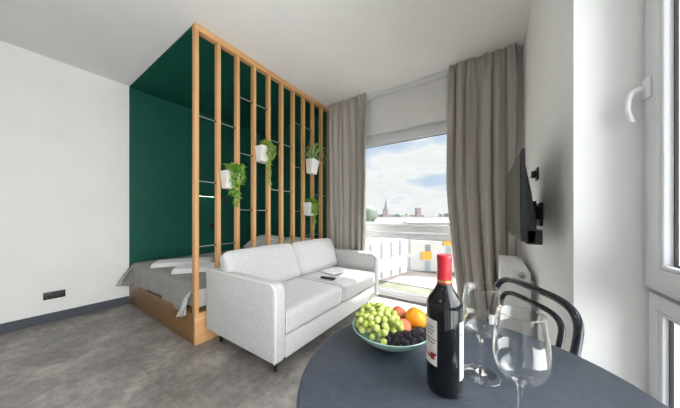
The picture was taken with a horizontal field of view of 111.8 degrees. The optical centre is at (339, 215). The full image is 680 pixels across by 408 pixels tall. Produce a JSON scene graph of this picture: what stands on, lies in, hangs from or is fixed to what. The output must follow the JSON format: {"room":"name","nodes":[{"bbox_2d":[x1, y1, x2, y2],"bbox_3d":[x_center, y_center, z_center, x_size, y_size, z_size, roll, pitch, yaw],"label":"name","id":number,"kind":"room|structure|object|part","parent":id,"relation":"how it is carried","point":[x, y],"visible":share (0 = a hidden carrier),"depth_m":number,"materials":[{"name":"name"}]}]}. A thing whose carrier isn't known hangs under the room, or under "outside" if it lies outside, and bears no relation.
{"room":"studio apartment","nodes":[
{"label":"studio apartment","id":0,"kind":"room"},
{"bbox_2d":[0,40,259,323],"bbox_3d":[-3.282,-0.275,2.288,0.200,2.790,5.750,0,0,34],"label":"wall","id":1,"kind":"structure","parent":0,"point":[64,128],"depth_m":2.68,"materials":[{"name":"white paint"}]},
{"bbox_2d":[43,289,64,299],"bbox_3d":[-3.042,0.840,2.451,0.015,0.076,0.150,0,0,34],"label":"wall socket","id":2,"kind":"object","parent":1,"relation":"attached to","point":[60,293],"visible":1,"depth_m":2.44,"materials":[{"name":"black plastic"}]},
{"bbox_2d":[56,291,63,296],"bbox_3d":[-3.019,0.840,2.481,0.004,0.058,0.058,0,0,34],"label":"socket","id":3,"kind":"object","parent":2,"relation":"attached to","point":[58,293],"depth_m":2.48,"materials":[{"name":"plastic"}]},
{"bbox_2d":[0,296,128,333],"bbox_3d":[-3.695,1.073,1.478,0.016,0.095,3.545,0,0,34],"label":"baseboard","id":4,"kind":"structure","parent":1,"relation":"attached to","point":[11,326],"depth_m":2.47,"materials":[{"name":"grey wood"}]},
{"bbox_2d":[199,194,214,196],"bbox_3d":[-2.179,-0.327,3.709,0.049,0.030,0.300,0,0,34],"label":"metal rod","id":5,"kind":"object","parent":1,"relation":"attached to","point":[199,194],"visible":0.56,"depth_m":3.72,"materials":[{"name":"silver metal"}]},
{"bbox_2d":[221,195,225,203],"bbox_3d":[-1.990,-0.284,3.938,0.110,0.142,0.070,0,0,34],"label":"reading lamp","id":6,"kind":"object","parent":1,"relation":"attached to","point":[222,196],"visible":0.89,"depth_m":3.92,"materials":[{"name":"black metal"}]},
{"bbox_2d":[0,293,425,407],"bbox_3d":[-1.315,1.180,1.163,4.720,0.120,6.070,0,0,34],"label":"floor","id":7,"kind":"structure","parent":0,"point":[120,356],"depth_m":1.69,"materials":[{"name":"concrete"}]},
{"bbox_2d":[129,284,218,345],"bbox_3d":[-1.425,0.874,3.297,1.756,0.491,1.995,0,0,34],"label":"platform bed","id":8,"kind":"object","parent":7,"relation":"on","point":[191,327],"visible":0.1,"depth_m":2.18,"materials":[{"name":"brown wood"}]},
{"bbox_2d":[116,251,226,317],"bbox_3d":[-1.687,0.751,2.949,1.685,0.297,1.393,0,0,34],"label":"bedspread","id":9,"kind":"object","parent":8,"relation":"on","point":[176,289],"visible":0.37,"depth_m":2.43,"materials":[{"name":"grey fabric"}]},
{"bbox_2d":[150,257,212,267],"bbox_3d":[-1.978,0.584,2.925,0.625,0.055,0.306,0,0,-23],"label":"folded towel","id":10,"kind":"object","parent":9,"relation":"on","point":[170,262],"visible":0.85,"depth_m":2.82,"materials":[{"name":"white fabric"}]},
{"bbox_2d":[171,262,214,273],"bbox_3d":[-1.537,0.584,2.630,0.585,0.055,0.326,0,0,-21],"label":"folded towel","id":11,"kind":"object","parent":9,"relation":"on","point":[183,268],"visible":0.53,"depth_m":2.49,"materials":[{"name":"white fabric"}]},
{"bbox_3d":[-1.442,0.740,3.321,1.682,0.222,1.947,0,0,34],"label":"mattress","id":12,"kind":"part","parent":8,"relation":"part of","materials":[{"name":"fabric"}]},
{"bbox_3d":[-0.704,0.986,2.815,0.023,0.268,1.994,0,0,34],"label":"panel","id":13,"kind":"part","parent":8,"relation":"part of","materials":[{"name":"brown wood"}]},
{"bbox_2d":[192,22,327,313],"bbox_3d":[-0.720,-0.409,2.816,0.060,2.519,1.982,0,0,34],"label":"partition","id":14,"kind":"object","parent":8,"relation":"on","point":[197,30],"depth_m":2.42,"materials":[{"name":"brown wood"}]},
{"bbox_2d":[220,162,247,207],"bbox_3d":[-1.004,-0.287,2.167,0.239,0.427,0.247,0,0,5],"label":"potted plant","id":15,"kind":"object","parent":14,"relation":"hanging from","point":[230,177],"visible":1,"depth_m":2.11,"materials":[{"name":"green plant"}]},
{"bbox_3d":[-1.038,-0.338,2.179,0.125,0.171,0.135,0,0,34],"label":"pot","id":16,"kind":"part","parent":15,"relation":"part of","materials":[{"name":"white ceramic"}]},
{"bbox_3d":[-0.720,-1.642,2.816,0.060,0.054,1.982,0,0,34],"label":"rail","id":17,"kind":"part","parent":14,"relation":"part of","materials":[{"name":"brown wood"}]},
{"bbox_2d":[255,138,276,187],"bbox_3d":[-0.793,-0.555,2.494,0.231,0.545,0.187,0,0,19],"label":"potted plant","id":18,"kind":"object","parent":14,"relation":"hanging from","point":[263,151],"visible":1,"depth_m":2.44,"materials":[{"name":"green plant"}]},
{"bbox_3d":[-0.829,-0.663,2.492,0.125,0.172,0.135,0,0,34],"label":"pot","id":19,"kind":"part","parent":18,"relation":"part of","materials":[{"name":"white ceramic"}]},
{"bbox_2d":[303,197,318,227],"bbox_3d":[-0.377,-0.042,3.113,0.227,0.422,0.194,0,0,34],"label":"potted plant","id":20,"kind":"object","parent":14,"relation":"hanging from","point":[309,207],"visible":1,"depth_m":3.06,"materials":[{"name":"green plant"}]},
{"bbox_3d":[-0.414,-0.090,3.112,0.125,0.180,0.128,0,0,34],"label":"pot","id":21,"kind":"part","parent":20,"relation":"part of","materials":[{"name":"white ceramic"}]},
{"bbox_2d":[298,142,333,174],"bbox_3d":[-0.289,-0.800,3.110,0.375,0.453,0.606,0,0,34],"label":"potted plant","id":22,"kind":"object","parent":14,"relation":"hanging from","point":[312,163],"visible":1,"depth_m":3.12,"materials":[{"name":"green plant"}]},
{"bbox_3d":[-0.378,-0.675,3.165,0.125,0.205,0.155,0,0,34],"label":"pot","id":23,"kind":"part","parent":22,"relation":"part of","materials":[{"name":"white ceramic"}]},
{"bbox_2d":[243,235,284,247],"bbox_3d":[-1.362,0.475,4.113,0.680,0.259,0.393,0,0,37],"label":"pillow","id":24,"kind":"object","parent":8,"relation":"on","point":[261,239],"visible":0.54,"depth_m":4.00,"materials":[{"name":"white fabric"}]},
{"bbox_2d":[283,237,309,243],"bbox_3d":[-0.697,0.475,3.668,0.680,0.259,0.393,0,0,28],"label":"pillow","id":25,"kind":"object","parent":8,"relation":"on","point":[297,239],"visible":0.19,"depth_m":3.66,"materials":[{"name":"white fabric"}]},
{"bbox_2d":[206,238,378,371],"bbox_3d":[-0.343,0.707,2.450,0.918,0.825,1.650,0,0,34],"label":"sofa","id":26,"kind":"object","parent":7,"relation":"on","point":[270,301],"visible":0.98,"depth_m":1.95,"materials":[{"name":"fabric"}]},
{"bbox_3d":[-0.778,0.728,1.808,0.905,0.535,0.100,0,0,34],"label":"armrest","id":27,"kind":"part","parent":26,"relation":"part of","materials":[{"name":"fabric"}]},
{"bbox_2d":[219,243,299,282],"bbox_3d":[-0.732,0.497,2.240,0.255,0.404,0.812,0,0,34],"label":"cushion","id":28,"kind":"object","parent":26,"relation":"on","point":[280,263],"depth_m":2.19,"materials":[{"name":"fabric"}]},
{"bbox_2d":[282,278,341,332],"bbox_3d":[-0.501,0.752,2.119,0.814,0.182,0.736,0,0,34],"label":"seat cushion","id":29,"kind":"object","parent":26,"relation":"on","point":[307,300],"depth_m":1.92,"materials":[{"name":"fabric"}]},
{"bbox_2d":[291,238,337,275],"bbox_3d":[-0.308,0.498,2.873,0.255,0.405,0.753,0,0,34],"label":"cushion","id":30,"kind":"object","parent":26,"relation":"on","point":[312,256],"depth_m":2.75,"materials":[{"name":"fabric"}]},
{"bbox_2d":[320,276,335,279],"bbox_3d":[-0.126,0.649,2.419,0.170,0.020,0.044,0,0,27],"label":"remote control","id":31,"kind":"object","parent":26,"relation":"on","point":[323,277],"visible":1,"depth_m":2.40,"materials":[{"name":"plastic"}]},
{"bbox_3d":[-0.328,0.916,2.440,0.850,0.157,1.446,0,0,34],"label":"seat","id":32,"kind":"part","parent":26,"relation":"part of","materials":[{"name":"fabric"}]},
{"bbox_2d":[297,266,374,300],"bbox_3d":[-0.097,0.752,2.723,0.813,0.183,0.732,0,0,34],"label":"seat cushion","id":33,"kind":"object","parent":26,"relation":"on","point":[353,284],"depth_m":2.52,"materials":[{"name":"fabric"}]},
{"bbox_2d":[319,267,353,275],"bbox_3d":[-0.042,0.650,2.742,0.330,0.013,0.270,0,0,-44],"label":"magazine","id":34,"kind":"object","parent":26,"relation":"on","point":[333,271],"visible":1,"depth_m":2.72,"materials":[{"name":"paper"}]},
{"bbox_3d":[0.084,0.728,3.096,0.905,0.535,0.100,0,0,34],"label":"armrest","id":35,"kind":"part","parent":26,"relation":"part of","materials":[{"name":"fabric"}]},
{"bbox_2d":[296,318,668,407],"bbox_3d":[0.279,0.745,0.514,0.740,0.750,0.740,0,0,34],"label":"round table","id":36,"kind":"object","parent":7,"relation":"on","point":[345,371],"visible":0.71,"depth_m":0.52,"materials":[{"name":"stone"}]},
{"bbox_2d":[352,318,425,352],"bbox_3d":[0.149,0.344,0.672,0.225,0.052,0.225,0,0,34],"label":"fruit bowl","id":37,"kind":"object","parent":36,"relation":"on","point":[376,343],"visible":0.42,"depth_m":0.59,"materials":[{"name":"green ceramic"}]},
{"bbox_2d":[359,326,365,333],"bbox_3d":[0.061,0.312,0.632,0.019,0.020,0.020,0,0,-23],"label":"grape","id":38,"kind":"object","parent":37,"relation":"in","point":[362,330],"visible":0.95,"depth_m":0.62,"materials":[{"name":"green food"}]},
{"bbox_2d":[358,317,363,323],"bbox_3d":[0.059,0.292,0.643,0.019,0.019,0.018,0,0,-13],"label":"grape","id":39,"kind":"object","parent":38,"relation":"on","point":[360,319],"visible":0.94,"depth_m":0.64,"materials":[{"name":"green food"}]},
{"bbox_2d":[366,327,371,332],"bbox_3d":[0.079,0.308,0.623,0.017,0.017,0.017,0,0,9],"label":"grape","id":40,"kind":"object","parent":37,"relation":"in","point":[368,329],"visible":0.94,"depth_m":0.62,"materials":[{"name":"green food"}]},
{"bbox_2d":[362,320,368,327],"bbox_3d":[0.070,0.291,0.621,0.019,0.019,0.018,0,0,2],"label":"grape","id":41,"kind":"object","parent":40,"relation":"on","point":[365,323],"visible":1,"depth_m":0.61,"materials":[{"name":"green food"}]},
{"bbox_2d":[369,333,375,339],"bbox_3d":[0.085,0.318,0.605,0.017,0.017,0.016,0,0,25],"label":"grape","id":42,"kind":"object","parent":37,"relation":"in","point":[372,336],"visible":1,"depth_m":0.60,"materials":[{"name":"green food"}]},
{"bbox_2d":[368,320,374,327],"bbox_3d":[0.085,0.288,0.612,0.019,0.019,0.018,0,0,7],"label":"grape","id":43,"kind":"object","parent":42,"relation":"on","point":[371,323],"visible":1,"depth_m":0.61,"materials":[{"name":"green food"}]},
{"label":"grape","id":44,"kind":"object","parent":42,"relation":"on","visible":0},
{"bbox_2d":[374,316,380,323],"bbox_3d":[0.101,0.280,0.618,0.017,0.018,0.017,0,0,14],"label":"grape","id":45,"kind":"object","parent":44,"relation":"on","point":[377,319],"visible":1,"depth_m":0.61,"materials":[{"name":"green food"}]},
{"bbox_2d":[380,338,386,344],"bbox_3d":[0.112,0.323,0.591,0.018,0.018,0.017,0,0,39],"label":"grape","id":46,"kind":"object","parent":37,"relation":"in","point":[382,340],"visible":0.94,"depth_m":0.59,"materials":[{"name":"green food"}]},
{"bbox_2d":[381,329,387,335],"bbox_3d":[0.115,0.299,0.590,0.017,0.018,0.017,0,0,10],"label":"grape","id":47,"kind":"object","parent":46,"relation":"on","point":[384,332],"visible":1,"depth_m":0.58,"materials":[{"name":"green food"}]},
{"bbox_2d":[385,336,391,344],"bbox_3d":[0.127,0.330,0.606,0.022,0.022,0.027,0,0,-12],"label":"blackberry","id":48,"kind":"object","parent":37,"relation":"in","point":[389,340],"visible":0.76,"depth_m":0.60,"materials":[{"name":"black food"}]},
{"label":"grape","id":49,"kind":"object","parent":48,"relation":"on","visible":0},
{"bbox_2d":[381,322,388,328],"bbox_3d":[0.119,0.291,0.608,0.019,0.018,0.018,0,0,15],"label":"grape","id":50,"kind":"object","parent":49,"relation":"on","point":[384,325],"visible":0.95,"depth_m":0.60,"materials":[{"name":"green food"}]},
{"bbox_2d":[381,316,387,321],"bbox_3d":[0.120,0.279,0.621,0.017,0.017,0.016,0,0,30],"label":"grape","id":51,"kind":"object","parent":50,"relation":"on","point":[384,318],"visible":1,"depth_m":0.61,"materials":[{"name":"green food"}]},
{"bbox_2d":[385,332,393,338],"bbox_3d":[0.135,0.324,0.620,0.026,0.023,0.022,0,0,-13],"label":"blackberry","id":52,"kind":"object","parent":37,"relation":"in","point":[390,334],"visible":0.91,"depth_m":0.61,"materials":[{"name":"black food"}]},
{"bbox_2d":[390,328,396,333],"bbox_3d":[0.147,0.316,0.629,0.019,0.020,0.020,0,0,19],"label":"grape","id":53,"kind":"object","parent":52,"relation":"on","point":[393,330],"visible":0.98,"depth_m":0.62,"materials":[{"name":"green food"}]},
{"bbox_2d":[389,315,394,321],"bbox_3d":[0.143,0.283,0.633,0.018,0.018,0.018,0,0,-6],"label":"grape","id":54,"kind":"object","parent":53,"relation":"on","point":[391,317],"visible":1,"depth_m":0.63,"materials":[{"name":"green food"}]},
{"bbox_2d":[394,320,399,326],"bbox_3d":[0.155,0.294,0.628,0.016,0.017,0.017,0,0,-19],"label":"grape","id":55,"kind":"object","parent":53,"relation":"on","point":[396,323],"visible":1,"depth_m":0.62,"materials":[{"name":"green food"}]},
{"bbox_2d":[392,338,400,345],"bbox_3d":[0.146,0.328,0.597,0.023,0.024,0.025,0,0,-23],"label":"blackberry","id":56,"kind":"object","parent":37,"relation":"in","point":[395,341],"visible":0.95,"depth_m":0.59,"materials":[{"name":"black food"}]},
{"bbox_2d":[392,306,405,318],"bbox_3d":[0.189,0.310,0.733,0.046,0.045,0.046,0,0,19],"label":"peach","id":57,"kind":"object","parent":37,"relation":"in","point":[401,312],"visible":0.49,"depth_m":0.72,"materials":[{"name":"food"}]},
{"bbox_2d":[394,331,403,340],"bbox_3d":[0.157,0.320,0.614,0.025,0.023,0.023,0,0,-32],"label":"blackberry","id":58,"kind":"object","parent":37,"relation":"in","point":[397,334],"visible":0.98,"depth_m":0.61,"materials":[{"name":"black food"}]},
{"bbox_2d":[401,339,408,345],"bbox_3d":[0.167,0.328,0.592,0.024,0.024,0.024,0,0,-27],"label":"blackberry","id":59,"kind":"object","parent":37,"relation":"in","point":[404,342],"visible":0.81,"depth_m":0.58,"materials":[{"name":"black food"}]},
{"bbox_2d":[400,318,410,332],"bbox_3d":[0.181,0.320,0.662,0.046,0.045,0.046,0,0,16],"label":"peach","id":60,"kind":"object","parent":37,"relation":"in","point":[407,326],"visible":0.49,"depth_m":0.65,"materials":[{"name":"orange food"}]},
{"bbox_2d":[403,330,411,339],"bbox_3d":[0.179,0.318,0.614,0.023,0.024,0.024,0,0,-14],"label":"blackberry","id":61,"kind":"object","parent":37,"relation":"in","point":[407,335],"visible":0.99,"depth_m":0.61,"materials":[{"name":"black food"}]},
{"bbox_2d":[409,337,417,344],"bbox_3d":[0.189,0.327,0.594,0.022,0.023,0.025,0,0,17],"label":"blackberry","id":62,"kind":"object","parent":37,"relation":"in","point":[412,341],"visible":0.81,"depth_m":0.59,"materials":[{"name":"black food"}]},
{"bbox_2d":[410,329,417,337],"bbox_3d":[0.200,0.319,0.622,0.022,0.022,0.026,0,0,-20],"label":"blackberry","id":63,"kind":"object","parent":37,"relation":"in","point":[413,333],"visible":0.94,"depth_m":0.61,"materials":[{"name":"black food"}]},
{"bbox_2d":[414,327,423,335],"bbox_3d":[0.212,0.313,0.622,0.024,0.023,0.024,0,0,29],"label":"blackberry","id":64,"kind":"object","parent":63,"relation":"on","point":[418,330],"visible":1,"depth_m":0.61,"materials":[{"name":"black food"}]},
{"bbox_2d":[405,307,425,328],"bbox_3d":[0.227,0.304,0.686,0.062,0.061,0.063,0,0,-30],"label":"orange","id":65,"kind":"object","parent":37,"relation":"in","point":[415,316],"visible":0.78,"depth_m":0.66,"materials":[{"name":"orange food"}]},
{"bbox_2d":[415,336,423,343],"bbox_3d":[0.209,0.327,0.604,0.024,0.024,0.023,0,0,39],"label":"blackberry","id":66,"kind":"object","parent":37,"relation":"in","point":[419,339],"visible":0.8,"depth_m":0.60,"materials":[{"name":"black food"}]},
{"label":"grape","id":67,"kind":"object","parent":37,"relation":"in","visible":0},
{"bbox_2d":[367,315,373,320],"bbox_3d":[0.085,0.283,0.633,0.019,0.019,0.019,0,0,21],"label":"grape","id":68,"kind":"object","parent":67,"relation":"on","point":[370,317],"visible":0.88,"depth_m":0.63,"materials":[{"name":"green food"}]},
{"bbox_2d":[371,310,376,316],"bbox_3d":[0.095,0.273,0.643,0.017,0.018,0.017,0,0,11],"label":"grape","id":69,"kind":"object","parent":67,"relation":"on","point":[373,312],"visible":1,"depth_m":0.64,"materials":[{"name":"green food"}]},
{"label":"grape","id":70,"kind":"object","parent":37,"relation":"in","visible":0},
{"bbox_2d":[397,324,403,331],"bbox_3d":[0.166,0.307,0.630,0.019,0.019,0.019,0,0,-3],"label":"grape","id":71,"kind":"object","parent":70,"relation":"on","point":[400,328],"visible":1,"depth_m":0.62,"materials":[{"name":"green food"}]},
{"label":"grape","id":72,"kind":"object","parent":37,"relation":"in","visible":0},
{"bbox_2d":[373,324,379,331],"bbox_3d":[0.095,0.292,0.599,0.018,0.020,0.018,0,0,39],"label":"grape","id":73,"kind":"object","parent":72,"relation":"on","point":[376,328],"visible":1,"depth_m":0.59,"materials":[{"name":"green food"}]},
{"bbox_2d":[426,254,463,398],"bbox_3d":[0.225,0.227,0.497,0.074,0.286,0.072,0,0,34],"label":"wine bottle","id":74,"kind":"object","parent":36,"relation":"on","point":[444,307],"visible":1,"depth_m":0.47,"materials":[{"name":"black glass"}]},
{"bbox_2d":[462,283,502,386],"bbox_3d":[0.328,0.267,0.535,0.082,0.205,0.082,0,0,-8],"label":"wine glass","id":75,"kind":"object","parent":36,"relation":"on","point":[480,370],"visible":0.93,"depth_m":0.53,"materials":[{"name":"clear glass"}]},
{"bbox_3d":[0.328,0.321,0.535,0.026,0.086,0.026,0,0,34],"label":"stem","id":76,"kind":"part","parent":75,"relation":"part of","materials":[{"name":"clear glass"}]},
{"bbox_2d":[462,285,502,339],"bbox_3d":[0.328,0.222,0.535,0.082,0.114,0.082,0,0,34],"label":"bowl","id":77,"kind":"object","parent":75,"relation":"on","point":[480,336],"depth_m":0.52,"materials":[{"name":"clear glass"}]},
{"bbox_2d":[491,305,552,407],"bbox_3d":[0.307,0.267,0.392,0.082,0.205,0.082,0,0,-8],"label":"wine glass","id":78,"kind":"object","parent":36,"relation":"on","point":[520,381],"visible":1,"depth_m":0.39,"materials":[{"name":"clear glass"}]},
{"bbox_3d":[0.307,0.321,0.392,0.026,0.086,0.026,0,0,34],"label":"stem","id":79,"kind":"part","parent":78,"relation":"part of","materials":[{"name":"clear glass"}]},
{"bbox_2d":[486,277,583,356],"bbox_3d":[0.526,0.695,0.920,0.486,0.850,0.439,0,0,3],"label":"bentwood chair","id":80,"kind":"object","parent":7,"relation":"on","point":[576,346],"visible":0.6,"depth_m":0.80,"materials":[{"name":"black paint"}]},
{"bbox_2d":[0,0,530,132],"bbox_3d":[-1.315,-1.739,1.163,4.720,0.162,6.070,0,0,34],"label":"ceiling","id":81,"kind":"structure","parent":0,"point":[332,51],"depth_m":2.19,"materials":[{"name":"paint"}]},
{"bbox_2d":[327,93,365,250],"bbox_3d":[0.087,-0.368,3.317,0.672,2.952,0.105,0,0,36],"label":"curtain","id":82,"kind":"object","parent":81,"relation":"hanging from","point":[346,118],"visible":0.73,"depth_m":3.30,"materials":[{"name":"grey fabric"}]},
{"bbox_2d":[446,43,517,324],"bbox_3d":[1.458,-0.353,2.405,0.635,2.922,0.134,0,0,34],"label":"curtain","id":83,"kind":"object","parent":81,"relation":"hanging from","point":[481,151],"visible":0.84,"depth_m":2.40,"materials":[{"name":"grey fabric"}]},
{"bbox_2d":[260,113,326,239],"bbox_3d":[-0.876,-0.275,4.317,1.940,2.790,0.300,0,0,34],"label":"wall","id":84,"kind":"structure","parent":0,"point":[286,129],"depth_m":4.16,"materials":[{"name":"green paint"}]},
{"bbox_2d":[379,270,454,295],"bbox_3d":[9.380,6.370,31.988,100.000,0.500,56.400,0,0,34],"label":"lawn","id":85,"kind":"structure","parent":0,"point":[418,290],"depth_m":19.69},
{"bbox_2d":[366,222,406,278],"bbox_3d":[0.572,3.645,25.118,9.841,5.750,9.030,0,0,-41],"label":"apartment block","id":86,"kind":"object","parent":85,"relation":"on","point":[392,252],"visible":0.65,"depth_m":23.05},
{"bbox_2d":[403,221,454,271],"bbox_3d":[13.120,3.645,29.336,9.283,5.750,9.120,0,0,12],"label":"apartment block","id":87,"kind":"object","parent":85,"relation":"on","point":[421,254],"visible":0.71,"depth_m":25.56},
{"bbox_3d":[9.601,4.379,25.515,1.051,0.887,0.140,0,0,12],"label":"balcony panel","id":88,"kind":"part","parent":87,"relation":"part of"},
{"bbox_2d":[379,270,456,292],"bbox_3d":[11.077,6.090,20.142,20.000,0.060,5.400,0,0,34],"label":"paving","id":89,"kind":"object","parent":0,"point":[411,278],"depth_m":21.95,"materials":[{"name":"grey concrete"}]},
{"bbox_2d":[366,50,522,260],"bbox_3d":[1.085,-0.275,3.004,2.780,2.790,0.300,0,0,34],"label":"wall","id":90,"kind":"structure","parent":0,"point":[424,104],"depth_m":2.90,"materials":[{"name":"white paint"}]},
{"bbox_2d":[366,121,450,302],"bbox_3d":[0.900,-0.025,3.053,1.660,2.250,0.105,0,0,34],"label":"window","id":91,"kind":"structure","parent":90,"relation":"attached to","point":[407,231],"depth_m":3.01,"materials":[{"name":"white plastic"}]},
{"bbox_3d":[0.880,-0.442,3.023,1.550,1.307,0.033,0,0,34],"label":"sash","id":92,"kind":"part","parent":91,"relation":"part of","materials":[{"name":"clear glass"}]},
{"bbox_2d":[523,0,656,393],"bbox_3d":[0.455,-0.275,-0.094,0.380,2.790,5.550,0,0,34],"label":"wall","id":93,"kind":"structure","parent":0,"point":[582,59],"depth_m":0.81,"materials":[{"name":"white paint"}]},
{"bbox_2d":[366,45,522,100],"bbox_3d":[0.840,-1.655,2.931,2.335,0.030,0.085,0,0,34],"label":"trim","id":94,"kind":"structure","parent":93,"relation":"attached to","point":[442,74],"depth_m":2.87,"materials":[{"name":"white plastic"}]},
{"bbox_2d":[498,255,534,337],"bbox_3d":[1.411,0.747,1.861,0.203,0.747,0.738,0,0,34],"label":"radiator","id":95,"kind":"object","parent":93,"relation":"attached to","point":[508,266],"visible":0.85,"depth_m":1.60,"materials":[{"name":"metal"}]},
{"bbox_3d":[1.341,0.682,1.924,0.016,0.595,0.702,0,0,34],"label":"panel","id":96,"kind":"part","parent":95,"relation":"part of","materials":[{"name":"metal"}]},
{"bbox_2d":[498,255,528,271],"bbox_3d":[1.403,0.379,1.883,0.164,0.012,0.686,0,0,34],"label":"grille","id":97,"kind":"object","parent":95,"relation":"attached to","point":[506,263],"depth_m":1.78,"materials":[{"name":"metal"}]},
{"bbox_2d":[508,149,542,244],"bbox_3d":[1.033,-0.084,1.258,0.161,0.417,0.700,0,0,34],"label":"television","id":98,"kind":"object","parent":93,"relation":"attached to","point":[525,214],"visible":1,"depth_m":1.01,"materials":[{"name":"plastic"}]},
{"bbox_3d":[1.169,-0.010,1.402,0.073,0.160,0.030,0,0,34],"label":"swing arm","id":99,"kind":"part","parent":98,"relation":"part of","materials":[{"name":"black metal"}]},
{"bbox_3d":[1.228,-0.010,1.417,0.014,0.140,0.160,0,0,34],"label":"wall plate","id":100,"kind":"part","parent":98,"relation":"part of","materials":[{"name":"black metal"}]},
{"bbox_2d":[528,167,538,180],"bbox_3d":[1.275,-0.198,1.529,0.061,0.233,0.100,0,0,34],"label":"outlet","id":101,"kind":"object","parent":93,"relation":"attached to","point":[534,174],"visible":0.56,"depth_m":1.50,"materials":[{"name":"black plastic"}]},
{"bbox_2d":[535,167,538,180],"bbox_3d":[1.297,-0.275,1.515,0.008,0.080,0.100,0,0,34],"label":"outlet plate","id":102,"kind":"object","parent":101,"relation":"attached to","point":[537,169],"depth_m":1.49,"materials":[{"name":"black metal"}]},
{"bbox_2d":[624,0,679,407],"bbox_3d":[0.342,-0.140,-0.250,0.153,2.480,2.365,0,0,34],"label":"window","id":103,"kind":"structure","parent":93,"relation":"in","point":[660,89],"depth_m":0.68,"materials":[{"name":"white plastic"}]},
{"bbox_3d":[0.932,-0.349,0.728,0.045,0.112,0.015,0,0,34],"label":"handle","id":104,"kind":"part","parent":103,"relation":"part of","materials":[{"name":"white plastic"}]},
{"bbox_3d":[0.954,-0.397,0.714,0.012,0.064,0.026,0,0,34],"label":"handle plate","id":105,"kind":"part","parent":103,"relation":"part of","materials":[{"name":"white plastic"}]},
{"bbox_3d":[0.664,-0.568,0.239,0.038,1.585,1.177,0,0,34],"label":"sash","id":106,"kind":"part","parent":103,"relation":"part of","materials":[{"name":"white plastic"}]},
{"bbox_3d":[0.381,-0.140,-0.276,0.060,2.480,2.365,0,0,34],"label":"frame","id":107,"kind":"part","parent":103,"relation":"part of","materials":[{"name":"white plastic"}]},
{"bbox_3d":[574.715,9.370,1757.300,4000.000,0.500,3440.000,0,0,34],"label":"land","id":108,"kind":"object","parent":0,"visible":0},
{"bbox_2d":[366,206,377,221],"bbox_3d":[4.058,3.825,36.125,4.453,10.590,4.602,0,0,34],"label":"tree","id":109,"kind":"object","parent":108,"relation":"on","point":[371,212],"visible":0.19,"depth_m":34.01,"materials":[{"name":"green plant"}]},
{"bbox_2d":[378,198,392,216],"bbox_3d":[84.065,-12.880,434.506,29.980,44.000,29.183,0,0,34],"label":"church","id":110,"kind":"object","parent":108,"relation":"on","point":[385,210],"visible":0.72,"depth_m":420.30,"materials":[{"name":"brick"}]},
{"bbox_2d":[374,219,448,222],"bbox_3d":[16.631,5.170,70.001,58.706,7.900,62.229,0,0,34],"label":"warehouse","id":111,"kind":"object","parent":108,"relation":"on","point":[376,220],"visible":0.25,"depth_m":62.37,"materials":[{"name":"white"}]},
{"bbox_2d":[377,217,448,218],"bbox_3d":[58.654,4.820,200.003,64.671,8.600,52.465,0,0,34],"label":"hall","id":112,"kind":"object","parent":108,"relation":"on","point":[377,217],"visible":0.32,"depth_m":190.00,"materials":[{"name":"white"}]},
{"bbox_2d":[415,208,420,216],"bbox_3d":[107.994,-1.130,318.504,8.788,20.500,9.093,0,0,34],"label":"brick tower","id":113,"kind":"object","parent":108,"relation":"on","point":[417,210],"visible":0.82,"depth_m":315.02,"materials":[{"name":"red brick"}]},
{"bbox_2d":[422,218,448,219],"bbox_3d":[70.763,5.320,155.002,28.867,7.600,23.910,0,0,34],"label":"hall","id":114,"kind":"object","parent":108,"relation":"on","point":[422,218],"visible":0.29,"depth_m":150.01,"materials":[{"name":"white"}]},
{"label":"grape","id":115,"kind":"object","parent":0,"visible":0},
{"label":"grape","id":116,"kind":"object","parent":115,"relation":"on","visible":0},
{"bbox_2d":[378,311,383,317],"bbox_3d":[0.112,0.273,0.637,0.017,0.017,0.016,0,0,-38],"label":"grape","id":117,"kind":"object","parent":116,"relation":"on","point":[380,313],"visible":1,"depth_m":0.63,"materials":[{"name":"green food"}]},
{"label":"grape","id":118,"kind":"object","parent":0,"visible":0},
{"label":"grape","id":119,"kind":"object","parent":118,"relation":"on","visible":0},
{"bbox_2d":[384,310,390,316],"bbox_3d":[0.133,0.275,0.646,0.018,0.018,0.017,0,0,8],"label":"grape","id":120,"kind":"object","parent":119,"relation":"on","point":[387,313],"visible":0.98,"depth_m":0.64,"materials":[{"name":"green food"}]}
]}

